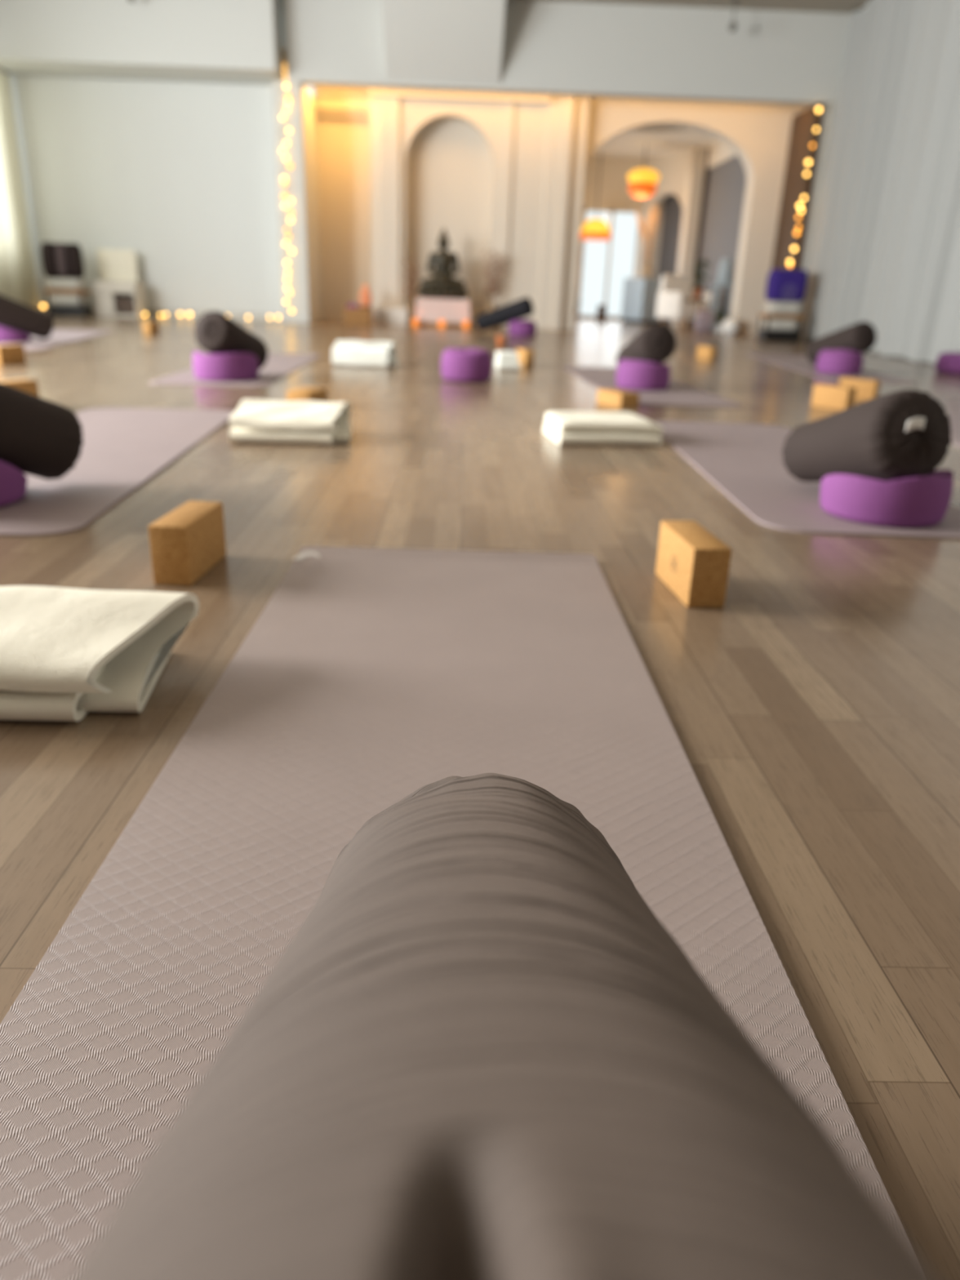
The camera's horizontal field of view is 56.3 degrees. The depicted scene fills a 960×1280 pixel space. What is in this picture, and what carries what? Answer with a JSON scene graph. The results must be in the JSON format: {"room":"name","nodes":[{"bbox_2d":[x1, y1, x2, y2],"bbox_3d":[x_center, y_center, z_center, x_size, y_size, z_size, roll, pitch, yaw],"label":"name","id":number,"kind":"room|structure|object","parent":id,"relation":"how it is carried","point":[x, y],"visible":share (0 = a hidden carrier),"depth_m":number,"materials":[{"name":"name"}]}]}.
{"room":"exercise studio","nodes":[
{"label":"exercise studio","id":0,"kind":"room"},
{"bbox_2d":[8,74,274,314],"bbox_3d":[-4.679,-6.721,12.762,3.830,3.980,0.400,1,22,-1],"label":"wall","id":1,"kind":"structure","parent":0,"point":[13,81],"depth_m":12.65,"materials":[{"name":"white paint"}]},
{"bbox_2d":[143,312,199,317],"label":"string lights","id":2,"kind":"object","parent":1,"relation":"attached to","point":[189,314],"depth_m":12.79,"materials":[{"name":"yellow plastic"}]},
{"bbox_2d":[40,306,537,328],"bbox_3d":[-2.890,-4.813,13.387,7.533,0.090,0.158,1,22,-3],"label":"baseboard","id":3,"kind":"structure","parent":1,"relation":"attached to","point":[473,322],"depth_m":13.29,"materials":[{"name":"white paint"}]},
{"bbox_2d":[0,0,286,84],"bbox_3d":[-4.560,-7.883,11.580,3.950,0.945,0.950,1,22,-1],"label":"soffit beam","id":4,"kind":"structure","parent":0,"point":[242,42],"depth_m":11.22,"materials":[{"name":"white paint"}]},
{"bbox_2d":[0,68,40,310],"bbox_3d":[-6.369,-5.675,11.216,0.133,3.029,3.000,2,22,0],"label":"curtain","id":5,"kind":"object","parent":4,"relation":"hanging from","point":[18,277],"visible":0.89,"depth_m":12.22,"materials":[{"name":"beige fabric"}]},
{"bbox_2d":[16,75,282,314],"bbox_3d":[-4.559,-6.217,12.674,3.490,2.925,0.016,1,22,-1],"label":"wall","id":6,"kind":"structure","parent":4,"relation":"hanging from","point":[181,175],"depth_m":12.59,"materials":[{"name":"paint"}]},
{"bbox_2d":[271,80,322,323],"bbox_3d":[-2.590,-6.163,12.889,0.380,2.985,1.330,1,22,-1],"label":"column","id":7,"kind":"structure","parent":0,"point":[304,276],"depth_m":12.40,"materials":[{"name":"white paint"}]},
{"bbox_2d":[280,86,293,317],"label":"string lights","id":8,"kind":"object","parent":7,"relation":"attached to","point":[284,178],"depth_m":12.18,"materials":[{"name":"yellow plastic"}]},
{"bbox_2d":[316,116,372,320],"bbox_3d":[-1.935,-6.555,13.513,0.940,3.300,0.200,1,22,-1],"label":"wall","id":9,"kind":"structure","parent":0,"point":[344,144],"depth_m":13.46,"materials":[{"name":"beige paint"}]},
{"bbox_2d":[381,0,505,84],"bbox_3d":[-0.462,-7.614,11.260,1.520,0.945,0.648,1,22,-1],"label":"ceiling beam","id":10,"kind":"structure","parent":0,"point":[432,41],"depth_m":11.32,"materials":[{"name":"white paint"}]},
{"bbox_2d":[369,96,549,323],"bbox_3d":[-0.322,-6.351,13.219,2.520,3.240,0.460,1,22,-1],"label":"wall","id":11,"kind":"structure","parent":0,"point":[452,151],"depth_m":13.14,"materials":[{"name":"beige paint"}]},
{"bbox_2d":[376,306,408,324],"bbox_3d":[-1.310,-4.844,13.401,0.450,0.240,0.320,1,22,-1],"label":"trim","id":12,"kind":"structure","parent":11,"relation":"attached to","point":[384,315],"depth_m":13.26,"materials":[{"name":"white paint"}]},
{"bbox_2d":[313,86,551,119],"bbox_3d":[-0.685,-7.637,12.657,3.340,0.460,0.630,1,22,-1],"label":"trim","id":13,"kind":"structure","parent":11,"relation":"attached to","point":[329,102],"depth_m":12.72,"materials":[{"name":"beige paint"}]},
{"bbox_2d":[377,95,589,329],"bbox_3d":[0.009,-6.331,13.199,2.940,3.240,0.600,1,22,-1],"label":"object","id":14,"kind":"structure","parent":11,"relation":"attached to","point":[567,122],"depth_m":12.96,"materials":[{"name":"beige paint"}]},
{"bbox_2d":[0,314,959,1279],"bbox_3d":[-0.792,-2.799,8.722,15.700,0.100,24.700,1,22,-1],"label":"floor","id":15,"kind":"structure","parent":0,"point":[815,713],"depth_m":1.67,"materials":[{"name":"brown wood"}]},
{"bbox_2d":[0,343,26,365],"bbox_3d":[-3.057,-1.847,5.807,0.076,0.120,0.225,7,22,13],"label":"block","id":16,"kind":"object","parent":15,"relation":"on","point":[13,353],"visible":1,"depth_m":5.79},
{"bbox_2d":[0,378,39,397],"bbox_3d":[-2.050,-1.073,3.933,0.076,0.120,0.225,10,23,19],"label":"block","id":17,"kind":"object","parent":15,"relation":"on","point":[30,386],"visible":0.48,"depth_m":3.95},
{"bbox_2d":[0,328,115,350],"bbox_3d":[-3.981,-2.776,8.236,0.660,0.006,2.900,-2,22,-10],"label":"yoga mat","id":18,"kind":"object","parent":15,"relation":"on","point":[58,336],"visible":0.79,"depth_m":8.16,"materials":[{"name":"rubber"}]},
{"bbox_2d":[0,325,31,342],"bbox_3d":[-4.021,-2.634,7.612,0.371,0.185,0.371,1,22,-1],"label":"cushion","id":19,"kind":"object","parent":18,"relation":"on","point":[6,335],"visible":0.73,"depth_m":7.50,"materials":[{"name":"purple fabric"}]},
{"bbox_2d":[0,294,53,338],"bbox_3d":[-3.909,-2.725,7.509,0.242,0.398,0.630,19,27,36],"label":"bolster","id":20,"kind":"object","parent":18,"relation":"on","point":[15,315],"visible":1,"depth_m":7.50,"materials":[{"name":"brown fabric"}]},
{"bbox_2d":[44,288,93,317],"bbox_3d":[-5.688,-4.670,12.428,0.500,0.345,0.360,1,22,-1],"label":"shelf","id":21,"kind":"object","parent":15,"relation":"on","point":[82,311],"visible":0.88,"depth_m":12.30,"materials":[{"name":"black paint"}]},
{"bbox_2d":[46,278,87,289],"bbox_3d":[-5.681,-4.896,12.339,0.464,0.140,0.340,1,22,-1],"label":"blanket","id":22,"kind":"object","parent":21,"relation":"on","point":[52,283],"visible":0.99,"depth_m":12.19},
{"bbox_2d":[40,242,61,278],"bbox_3d":[-5.835,-5.177,12.226,0.192,0.444,0.280,1,22,-1],"label":"cloth","id":23,"kind":"object","parent":22,"relation":"on","point":[48,256],"visible":0.75,"depth_m":12.11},
{"bbox_2d":[55,242,71,278],"bbox_3d":[-5.666,-5.172,12.231,0.131,0.444,0.280,1,22,-1],"label":"cloth","id":24,"kind":"object","parent":22,"relation":"on","point":[60,248],"visible":0.75,"depth_m":12.11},
{"bbox_2d":[66,243,84,278],"bbox_3d":[-5.521,-5.169,12.234,0.141,0.444,0.280,1,22,-1],"label":"cloth","id":25,"kind":"object","parent":22,"relation":"on","point":[74,256],"visible":1,"depth_m":12.14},
{"bbox_2d":[49,293,88,306],"bbox_3d":[-5.687,-4.712,12.412,0.434,0.154,0.340,1,22,-1],"label":"blanket","id":26,"kind":"object","parent":21,"relation":"on","point":[56,299],"visible":0.98,"depth_m":12.27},
{"bbox_2d":[0,585,199,721],"bbox_3d":[-0.891,0.005,1.307,0.884,0.114,0.282,1,22,-1],"label":"blanket","id":27,"kind":"object","parent":15,"relation":"on","point":[67,654],"visible":1,"depth_m":1.27,"materials":[{"name":"beige fabric"}]},
{"bbox_2d":[0,407,235,536],"bbox_3d":[-1.352,-0.647,3.068,0.660,0.006,2.200,0,22,-4],"label":"yoga mat","id":28,"kind":"object","parent":15,"relation":"on","point":[123,448],"visible":0.8,"depth_m":2.85,"materials":[{"name":"rubber"}]},
{"bbox_2d":[0,460,27,506],"bbox_3d":[-1.371,-0.443,2.310,0.361,0.170,0.361,1,22,-1],"label":"cushion","id":29,"kind":"object","parent":28,"relation":"on","point":[13,482],"visible":1,"depth_m":2.29,"materials":[{"name":"purple fabric"}]},
{"bbox_2d":[0,382,84,479],"bbox_3d":[-1.334,-0.579,2.267,0.221,0.416,0.644,16,25,31],"label":"bolster","id":30,"kind":"object","parent":28,"relation":"on","point":[40,437],"visible":0.97,"depth_m":2.38,"materials":[{"name":"brown fabric"}]},
{"bbox_2d":[93,280,146,317],"bbox_3d":[-5.122,-4.857,12.782,0.580,0.470,0.400,1,22,-1],"label":"base cabinet","id":31,"kind":"object","parent":15,"relation":"on","point":[112,298],"visible":0.94,"depth_m":12.64,"materials":[{"name":"beige paint"}]},
{"bbox_2d":[96,248,138,281],"bbox_3d":[-5.159,-5.333,12.771,0.540,0.420,0.030,1,22,-1],"label":"cushion","id":32,"kind":"object","parent":31,"relation":"on","point":[114,264],"visible":1,"depth_m":12.76,"materials":[{"name":"beige fabric"}]},
{"bbox_2d":[142,321,159,334],"bbox_3d":[-3.417,-3.243,9.315,0.076,0.120,0.225,4,22,4],"label":"block","id":33,"kind":"object","parent":15,"relation":"on","point":[148,327],"visible":1,"depth_m":9.23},
{"bbox_2d":[147,500,226,586],"bbox_3d":[-0.601,-0.204,1.856,0.076,0.120,0.225,3,22,2],"label":"block","id":34,"kind":"object","parent":15,"relation":"on","point":[185,543],"visible":1,"depth_m":1.77,"materials":[{"name":"wood"}]},
{"bbox_2d":[148,352,320,386],"bbox_3d":[-1.590,-1.894,6.211,0.660,0.006,2.500,1,22,-3],"label":"yoga mat","id":35,"kind":"object","parent":15,"relation":"on","point":[277,366],"visible":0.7,"depth_m":5.61,"materials":[{"name":"rubber"}]},
{"bbox_2d":[192,350,258,381],"bbox_3d":[-1.515,-1.642,5.351,0.381,0.161,0.381,1,22,-1],"label":"cushion","id":36,"kind":"object","parent":35,"relation":"on","point":[235,366],"visible":1,"depth_m":5.21,"materials":[{"name":"purple fabric"}]},
{"bbox_2d":[193,311,268,370],"bbox_3d":[-1.486,-1.787,5.396,0.238,0.369,0.548,8,22,14],"label":"bolster","id":37,"kind":"object","parent":35,"relation":"on","point":[215,332],"visible":0.75,"depth_m":5.17,"materials":[{"name":"brown fabric"}]},
{"bbox_2d":[228,399,351,444],"bbox_3d":[-0.715,-0.850,3.478,0.438,0.124,0.374,1,22,-3],"label":"blanket","id":38,"kind":"object","parent":15,"relation":"on","point":[254,420],"visible":1,"depth_m":3.34,"materials":[{"name":"beige fabric"}]},
{"bbox_2d":[286,386,328,402],"bbox_3d":[-0.842,-1.184,4.380,0.120,0.076,0.225,7,22,12],"label":"block","id":39,"kind":"object","parent":15,"relation":"on","point":[305,393],"visible":0.56,"depth_m":4.30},
{"bbox_2d":[342,306,373,324],"bbox_3d":[-1.758,-4.677,12.945,0.396,0.215,0.316,1,22,-1],"label":"wooden crate","id":40,"kind":"object","parent":15,"relation":"on","point":[365,316],"visible":1,"depth_m":12.81,"materials":[{"name":"brown wood"}]},
{"bbox_2d":[359,284,371,308],"bbox_3d":[-1.646,-4.946,12.896,0.179,0.327,0.177,1,22,-1],"label":"salt lamp","id":41,"kind":"object","parent":40,"relation":"on","point":[365,296],"visible":1,"depth_m":12.85,"materials":[{"name":"orange stone"}]},
{"bbox_2d":[331,340,397,367],"bbox_3d":[-0.842,-2.127,6.650,0.463,0.165,0.379,1,22,-1],"label":"blanket","id":42,"kind":"object","parent":15,"relation":"on","point":[344,353],"visible":1,"depth_m":6.51,"materials":[{"name":"white fabric"}]},
{"bbox_2d":[403,256,419,324],"bbox_3d":[-1.014,-5.159,13.260,0.231,0.948,0.085,1,22,-1],"label":"vase","id":43,"kind":"object","parent":15,"relation":"on","point":[411,313],"visible":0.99,"depth_m":13.22,"materials":[{"name":"beige ceramic"}]},
{"bbox_2d":[415,297,470,328],"bbox_3d":[-0.546,-4.849,13.283,0.817,0.386,0.451,1,22,-1],"label":"bench","id":44,"kind":"object","parent":15,"relation":"on","point":[428,311],"visible":0.82,"depth_m":13.08,"materials":[{"name":"white wood"}]},
{"bbox_2d":[417,226,467,299],"bbox_3d":[-0.534,-5.484,13.031,0.750,0.976,0.542,1,22,-1],"label":"statue","id":45,"kind":"object","parent":44,"relation":"on","point":[442,285],"visible":1,"depth_m":12.98,"materials":[{"name":"stone"}]},
{"bbox_2d":[0,546,913,1279],"bbox_3d":[-0.062,0.182,1.067,0.668,0.016,2.055,2,22,-1],"label":"yoga mat","id":46,"kind":"object","parent":15,"relation":"on","point":[369,678],"visible":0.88,"depth_m":1.00,"materials":[{"name":"rubber"}]},
{"bbox_2d":[68,773,937,1279],"bbox_3d":[0.003,0.208,0.353,0.242,0.436,0.667,1,22,-1],"label":"bolster","id":47,"kind":"object","parent":46,"relation":"on","point":[480,1051],"visible":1,"depth_m":0.20,"materials":[{"name":"beige fabric"}]},
{"bbox_2d":[440,347,492,382],"bbox_3d":[-0.086,-1.776,5.770,0.331,0.196,0.331,1,22,-1],"label":"cushion","id":48,"kind":"object","parent":15,"relation":"on","point":[457,364],"visible":1,"depth_m":5.65,"materials":[{"name":"purple fabric"}]},
{"bbox_2d":[481,249,509,311],"bbox_3d":[0.213,-5.178,13.248,0.402,1.073,0.170,1,22,-1],"label":"vase","id":49,"kind":"object","parent":15,"relation":"on","point":[491,306],"visible":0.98,"depth_m":13.18,"materials":[{"name":"beige ceramic"}]},
{"bbox_2d":[496,335,506,346],"bbox_3d":[0.217,-3.107,9.313,0.100,0.105,0.100,1,22,-1],"label":"candle","id":50,"kind":"object","parent":15,"relation":"on","point":[500,340],"visible":1,"depth_m":9.28,"materials":[{"name":"wax"}]},
{"bbox_2d":[494,351,520,369],"bbox_3d":[0.208,-2.114,6.775,0.163,0.116,0.314,0,22,-5],"label":"blanket","id":51,"kind":"object","parent":15,"relation":"on","point":[504,360],"visible":1,"depth_m":6.65,"materials":[{"name":"white fabric"}]},
{"bbox_2d":[507,320,536,336],"bbox_3d":[0.539,-3.958,11.369,0.361,0.191,0.361,1,22,-1],"label":"cushion","id":52,"kind":"object","parent":15,"relation":"on","point":[516,327],"visible":1,"depth_m":11.23,"materials":[{"name":"purple fabric"}]},
{"bbox_2d":[475,297,533,331],"bbox_3d":[0.310,-4.132,11.385,0.759,0.432,0.229,12,23,23],"label":"bolster","id":53,"kind":"object","parent":52,"relation":"on","point":[522,308],"visible":1,"depth_m":11.29,"materials":[{"name":"black fabric"}]},
{"bbox_2d":[515,347,534,365],"bbox_3d":[0.358,-2.252,7.137,0.076,0.120,0.225,-5,22,-16],"label":"block","id":54,"kind":"object","parent":15,"relation":"on","point":[526,356],"visible":0.86,"depth_m":7.05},
{"bbox_2d":[596,304,607,320],"bbox_3d":[2.502,-6.734,18.452,0.180,0.300,0.180,1,22,-1],"label":"lantern","id":55,"kind":"object","parent":15,"relation":"on","point":[602,309],"visible":1,"depth_m":18.37,"materials":[{"name":"brown wood"}]},
{"bbox_2d":[542,411,663,445],"bbox_3d":[0.501,-0.874,3.689,0.421,0.093,0.353,-1,22,-8],"label":"blanket","id":56,"kind":"object","parent":15,"relation":"on","point":[564,428],"visible":1,"depth_m":3.56,"materials":[{"name":"beige fabric"}]},
{"bbox_2d":[596,388,639,408],"bbox_3d":[0.736,-1.290,4.791,0.120,0.076,0.225,-9,24,-25],"label":"block","id":57,"kind":"object","parent":15,"relation":"on","point":[615,397],"visible":1,"depth_m":4.72,"materials":[{"name":"wood"}]},
{"bbox_2d":[621,277,663,324],"bbox_3d":[3.199,-6.639,17.564,0.535,0.820,0.700,-8,24,-24],"label":"sideboard","id":58,"kind":"object","parent":15,"relation":"on","point":[639,300],"visible":0.91,"depth_m":17.32,"materials":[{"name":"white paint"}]},
{"bbox_2d":[635,204,660,278],"bbox_3d":[3.207,-7.597,17.113,0.483,1.290,0.322,-6,23,-20],"label":"pampas vase","id":59,"kind":"object","parent":58,"relation":"on","point":[652,220],"visible":1,"depth_m":17.05,"materials":[{"name":"beige ceramic"}]},
{"bbox_2d":[562,366,742,407],"bbox_3d":[1.050,-1.718,5.998,0.660,0.006,2.400,0,22,-4],"label":"yoga mat","id":60,"kind":"object","parent":15,"relation":"on","point":[677,393],"visible":0.57,"depth_m":5.47,"materials":[{"name":"rubber"}]},
{"bbox_2d":[615,359,670,391],"bbox_3d":[1.026,-1.672,5.634,0.337,0.175,0.337,1,22,-1],"label":"cushion","id":61,"kind":"object","parent":60,"relation":"on","point":[635,375],"visible":1,"depth_m":5.51,"materials":[{"name":"purple fabric"}]},
{"bbox_2d":[616,323,676,366],"bbox_3d":[1.060,-1.855,5.773,0.238,0.366,0.639,-1,22,-7],"label":"bolster","id":62,"kind":"object","parent":61,"relation":"on","point":[657,343],"visible":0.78,"depth_m":5.48,"materials":[{"name":"brown fabric"}]},
{"bbox_2d":[655,274,715,329],"bbox_3d":[3.488,-5.729,15.226,0.760,0.860,0.680,-8,24,-25],"label":"armchair","id":63,"kind":"object","parent":15,"relation":"on","point":[673,303],"visible":0.76,"depth_m":15.14,"materials":[{"name":"white fabric"}]},
{"bbox_2d":[655,520,732,607],"bbox_3d":[0.431,-0.159,1.833,0.077,0.120,0.225,0,22,-6],"label":"block","id":64,"kind":"object","parent":15,"relation":"on","point":[691,562],"visible":1,"depth_m":1.75,"materials":[{"name":"wood"}]},
{"bbox_2d":[684,298,706,331],"bbox_3d":[3.501,-5.279,14.577,0.320,0.501,0.322,1,22,-1],"label":"stool","id":65,"kind":"object","parent":15,"relation":"on","point":[703,300],"visible":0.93,"depth_m":14.47,"materials":[{"name":"brown wood"}]},
{"bbox_2d":[691,259,711,298],"bbox_3d":[3.542,-5.783,14.376,0.304,0.584,0.380,9,22,16],"label":"potted plant","id":66,"kind":"object","parent":65,"relation":"on","point":[697,291],"visible":1,"depth_m":14.37,"materials":[{"name":"green plant"}]},
{"bbox_2d":[694,309,712,333],"bbox_3d":[3.563,-5.077,14.282,0.242,0.344,0.240,1,22,-1],"label":"floor cushion","id":67,"kind":"object","parent":15,"relation":"on","point":[704,317],"visible":1,"depth_m":14.18,"materials":[{"name":"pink fabric"}]},
{"bbox_2d":[696,345,717,359],"bbox_3d":[2.134,-2.706,8.446,0.076,0.120,0.225,-6,23,-20],"label":"block","id":68,"kind":"object","parent":15,"relation":"on","point":[704,352],"visible":1,"depth_m":8.38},
{"bbox_2d":[714,308,724,333],"bbox_3d":[3.826,-5.085,14.286,0.236,0.374,0.157,1,22,-1],"label":"potted plant","id":69,"kind":"object","parent":15,"relation":"on","point":[718,327],"visible":0.88,"depth_m":14.27,"materials":[{"name":"green plant"}]},
{"bbox_2d":[709,283,733,332],"bbox_3d":[3.915,-5.373,14.525,0.320,0.740,0.360,1,22,-1],"label":"side table","id":70,"kind":"object","parent":15,"relation":"on","point":[718,285],"visible":0.59,"depth_m":14.48,"materials":[{"name":"blue paint"}]},
{"bbox_2d":[716,258,732,283],"bbox_3d":[3.913,-5.886,14.323,0.220,0.360,0.220,1,22,-1],"label":"jug","id":71,"kind":"object","parent":70,"relation":"on","point":[724,275],"visible":0.93,"depth_m":14.25,"materials":[{"name":"ceramic"}]},
{"bbox_2d":[722,318,740,335],"bbox_3d":[3.849,-4.801,13.750,0.270,0.240,0.270,1,22,-1],"label":"ceramic pot","id":72,"kind":"object","parent":15,"relation":"on","point":[731,326],"visible":1,"depth_m":13.66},
{"bbox_2d":[755,313,804,342],"bbox_3d":[4.168,-4.347,12.483,0.520,0.345,0.360,1,22,-1],"label":"shelf","id":73,"kind":"object","parent":15,"relation":"on","point":[766,335],"visible":0.87,"depth_m":12.35,"materials":[{"name":"black paint"}]},
{"bbox_2d":[762,318,798,330],"bbox_3d":[4.170,-4.389,12.466,0.434,0.154,0.340,1,22,-1],"label":"blanket","id":74,"kind":"object","parent":73,"relation":"on","point":[775,324],"visible":0.95,"depth_m":12.32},
{"bbox_2d":[763,301,802,315],"bbox_3d":[4.177,-4.586,12.388,0.474,0.169,0.340,1,22,-1],"label":"blanket","id":75,"kind":"object","parent":73,"relation":"on","point":[785,308],"visible":0.99,"depth_m":12.24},
{"bbox_2d":[765,268,808,302],"bbox_3d":[4.196,-4.855,12.279,0.505,0.404,0.307,1,22,-1],"label":"cloth bag","id":76,"kind":"object","parent":75,"relation":"on","point":[782,285],"visible":1,"depth_m":12.15,"materials":[{"name":"fabric"}]},
{"bbox_2d":[653,420,959,539],"bbox_3d":[1.096,-0.651,3.296,0.660,0.006,2.080,2,21,0],"label":"yoga mat","id":77,"kind":"object","parent":15,"relation":"on","point":[744,461],"visible":0.71,"depth_m":2.94,"materials":[{"name":"rubber"}]},
{"bbox_2d":[820,469,953,527],"bbox_3d":[1.133,-0.420,2.512,0.337,0.141,0.337,1,22,-1],"label":"cushion","id":78,"kind":"object","parent":77,"relation":"on","point":[915,501],"visible":0.98,"depth_m":2.38,"materials":[{"name":"purple fabric"}]},
{"bbox_2d":[782,389,951,482],"bbox_3d":[1.085,-0.580,2.614,0.246,0.332,0.584,-3,22,-14],"label":"bolster","id":79,"kind":"object","parent":78,"relation":"on","point":[904,433],"visible":0.97,"depth_m":2.37,"materials":[{"name":"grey fabric"}]},
{"bbox_2d":[743,353,916,383],"bbox_3d":[3.022,-2.466,8.073,0.660,0.006,3.000,3,22,2],"label":"yoga mat","id":80,"kind":"object","parent":15,"relation":"on","point":[801,363],"visible":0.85,"depth_m":7.67,"materials":[{"name":"rubber"}]},
{"bbox_2d":[816,349,863,375],"bbox_3d":[2.922,-2.262,7.277,0.355,0.191,0.355,1,22,-1],"label":"cushion","id":81,"kind":"object","parent":80,"relation":"on","point":[838,362],"visible":1,"depth_m":7.15,"materials":[{"name":"purple fabric"}]},
{"bbox_2d":[806,321,876,364],"bbox_3d":[2.993,-2.455,7.449,0.239,0.376,0.656,-5,22,-16],"label":"bolster","id":82,"kind":"object","parent":81,"relation":"on","point":[861,336],"visible":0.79,"depth_m":7.22,"materials":[{"name":"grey fabric"}]},
{"bbox_2d":[810,383,857,410],"bbox_3d":[1.974,-1.357,5.008,0.076,0.120,0.225,-13,26,-33],"label":"block","id":83,"kind":"object","parent":15,"relation":"on","point":[825,396],"visible":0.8,"depth_m":4.97,"materials":[{"name":"wood"}]},
{"bbox_2d":[839,377,880,400],"bbox_3d":[2.326,-1.542,5.510,0.225,0.120,0.076,21,28,39],"label":"block","id":84,"kind":"object","parent":15,"relation":"on","point":[867,388],"visible":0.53,"depth_m":5.46,"materials":[{"name":"wood"}]},
{"bbox_2d":[935,351,959,374],"bbox_3d":[4.144,-2.390,7.739,0.381,0.170,0.381,1,22,-1],"label":"cushion","id":85,"kind":"object","parent":15,"relation":"on","point":[948,362],"visible":1,"depth_m":7.65,"materials":[{"name":"purple fabric"}]},
{"bbox_2d":[946,398,959,445],"bbox_3d":[2.796,-1.123,4.644,0.660,0.006,2.200,11,23,23],"label":"yoga mat","id":86,"kind":"object","parent":15,"relation":"on","point":[953,405],"visible":0.89,"depth_m":4.74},
{"bbox_2d":[283,0,851,106],"bbox_3d":[1.300,-7.720,11.755,7.620,0.995,0.300,1,22,-1],"label":"ceiling beam","id":87,"kind":"structure","parent":0,"point":[552,48],"depth_m":11.64,"materials":[{"name":"white paint"}]},
{"bbox_2d":[575,157,664,319],"bbox_3d":[2.360,-8.186,18.414,3.200,3.020,0.200,1,22,-1],"label":"wall","id":88,"kind":"structure","parent":0,"point":[614,193],"depth_m":17.99,"materials":[{"name":"beige paint"}]},
{"bbox_2d":[576,207,639,320],"bbox_3d":[2.656,-7.744,18.544,1.180,2.120,0.070,1,22,-1],"label":"window","id":89,"kind":"structure","parent":88,"relation":"in","point":[605,265],"depth_m":18.53,"materials":[{"name":"glass"}]},
{"bbox_2d":[590,125,721,159],"bbox_3d":[3.299,-8.860,15.473,5.000,0.450,5.300,1,22,-1],"label":"ceiling","id":90,"kind":"structure","parent":0,"point":[661,140],"depth_m":15.75,"materials":[{"name":"beige paint"}]},
{"bbox_2d":[579,151,610,240],"bbox_3d":[2.276,-8.547,17.303,0.620,1.539,0.620,1,22,-1],"label":"pendant lamp","id":91,"kind":"object","parent":90,"relation":"hanging from","point":[594,229],"visible":0.98,"depth_m":17.31,"materials":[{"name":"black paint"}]},
{"bbox_2d":[627,142,659,197],"bbox_3d":[2.924,-8.370,15.984,0.560,0.859,0.560,1,22,-1],"label":"pendant lamp","id":92,"kind":"object","parent":90,"relation":"hanging from","point":[642,181],"visible":1,"depth_m":15.88,"materials":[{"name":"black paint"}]},
{"bbox_2d":[634,151,688,278],"bbox_3d":[3.643,-7.854,17.685,0.160,3.020,1.647,-8,24,-24],"label":"wall","id":93,"kind":"structure","parent":0,"point":[672,169],"depth_m":17.40,"materials":[{"name":"beige paint"}]},
{"bbox_2d":[656,193,683,323],"bbox_3d":[4.029,-7.869,17.756,0.080,3.020,2.247,-8,24,-24],"label":"wall","id":94,"kind":"structure","parent":0,"point":[673,211],"depth_m":18.04,"materials":[{"name":"grey paint"}]},
{"bbox_2d":[671,147,706,325],"bbox_3d":[3.922,-7.523,16.870,0.240,3.020,0.400,1,22,-1],"label":"column","id":95,"kind":"structure","parent":0,"point":[697,156],"depth_m":16.57,"materials":[{"name":"beige paint"}]},
{"bbox_2d":[537,0,867,13],"bbox_3d":[-0.663,-5.309,3.970,12.600,0.100,17.700,1,22,-1],"label":"ceiling","id":96,"kind":"structure","parent":0,"point":[844,6],"depth_m":11.31,"materials":[{"name":"paint"}]},
{"bbox_2d":[728,0,739,31],"bbox_3d":[3.162,-7.776,11.169,0.100,0.340,0.100,1,22,-1],"label":"ceiling hook","id":97,"kind":"object","parent":96,"relation":"attached to","point":[732,26],"visible":1,"depth_m":11.17,"materials":[{"name":"grey metal"}]},
{"bbox_2d":[800,0,959,363],"bbox_3d":[4.479,-4.267,7.329,0.317,3.964,10.611,3,22,2],"label":"curtain","id":98,"kind":"object","parent":96,"relation":"hanging from","point":[886,255],"visible":0.96,"depth_m":9.85,"materials":[{"name":"white fabric"}]},
{"bbox_2d":[692,155,746,329],"bbox_3d":[4.225,-6.725,15.308,0.150,2.700,3.300,1,22,-1],"label":"wall","id":99,"kind":"structure","parent":0,"point":[727,180],"depth_m":15.36,"materials":[{"name":"grey paint"}]},
{"bbox_2d":[687,148,710,325],"bbox_3d":[4.088,-7.504,16.837,0.088,3.020,0.280,1,22,-1],"label":"trim","id":100,"kind":"structure","parent":99,"relation":"attached to","point":[707,170],"depth_m":16.56,"materials":[{"name":"paint"}]},
{"bbox_2d":[706,141,737,168],"bbox_3d":[4.249,-8.130,14.754,0.200,0.320,3.300,1,22,-1],"label":"trim","id":101,"kind":"structure","parent":99,"relation":"attached to","point":[721,152],"depth_m":15.50,"materials":[{"name":"beige paint"}]},
{"bbox_2d":[791,103,836,330],"bbox_3d":[4.752,-5.938,12.970,0.470,2.985,1.040,1,22,-1],"label":"wall","id":102,"kind":"structure","parent":0,"point":[828,113],"depth_m":12.32,"materials":[{"name":"white paint"}]},
{"bbox_2d":[584,97,811,335],"bbox_3d":[3.294,-6.331,13.488,3.680,3.240,0.350,1,22,-1],"label":"archway","id":103,"kind":"object","parent":102,"relation":"in","point":[759,135],"depth_m":12.99,"materials":[{"name":"beige paint"}]},
{"bbox_2d":[762,102,824,328],"bbox_3d":[4.478,-5.938,12.945,0.080,2.985,1.080,1,22,-1],"label":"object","id":104,"kind":"structure","parent":102,"relation":"attached to","point":[802,136],"depth_m":12.62,"materials":[{"name":"brown wood"}]},
{"bbox_2d":[787,104,822,266],"bbox_3d":[4.414,-6.153,12.209,0.151,1.993,0.056,1,22,-1],"label":"string lights","id":105,"kind":"object","parent":102,"relation":"attached to","point":[808,162],"visible":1,"depth_m":12.27,"materials":[{"name":"yellow glass"}]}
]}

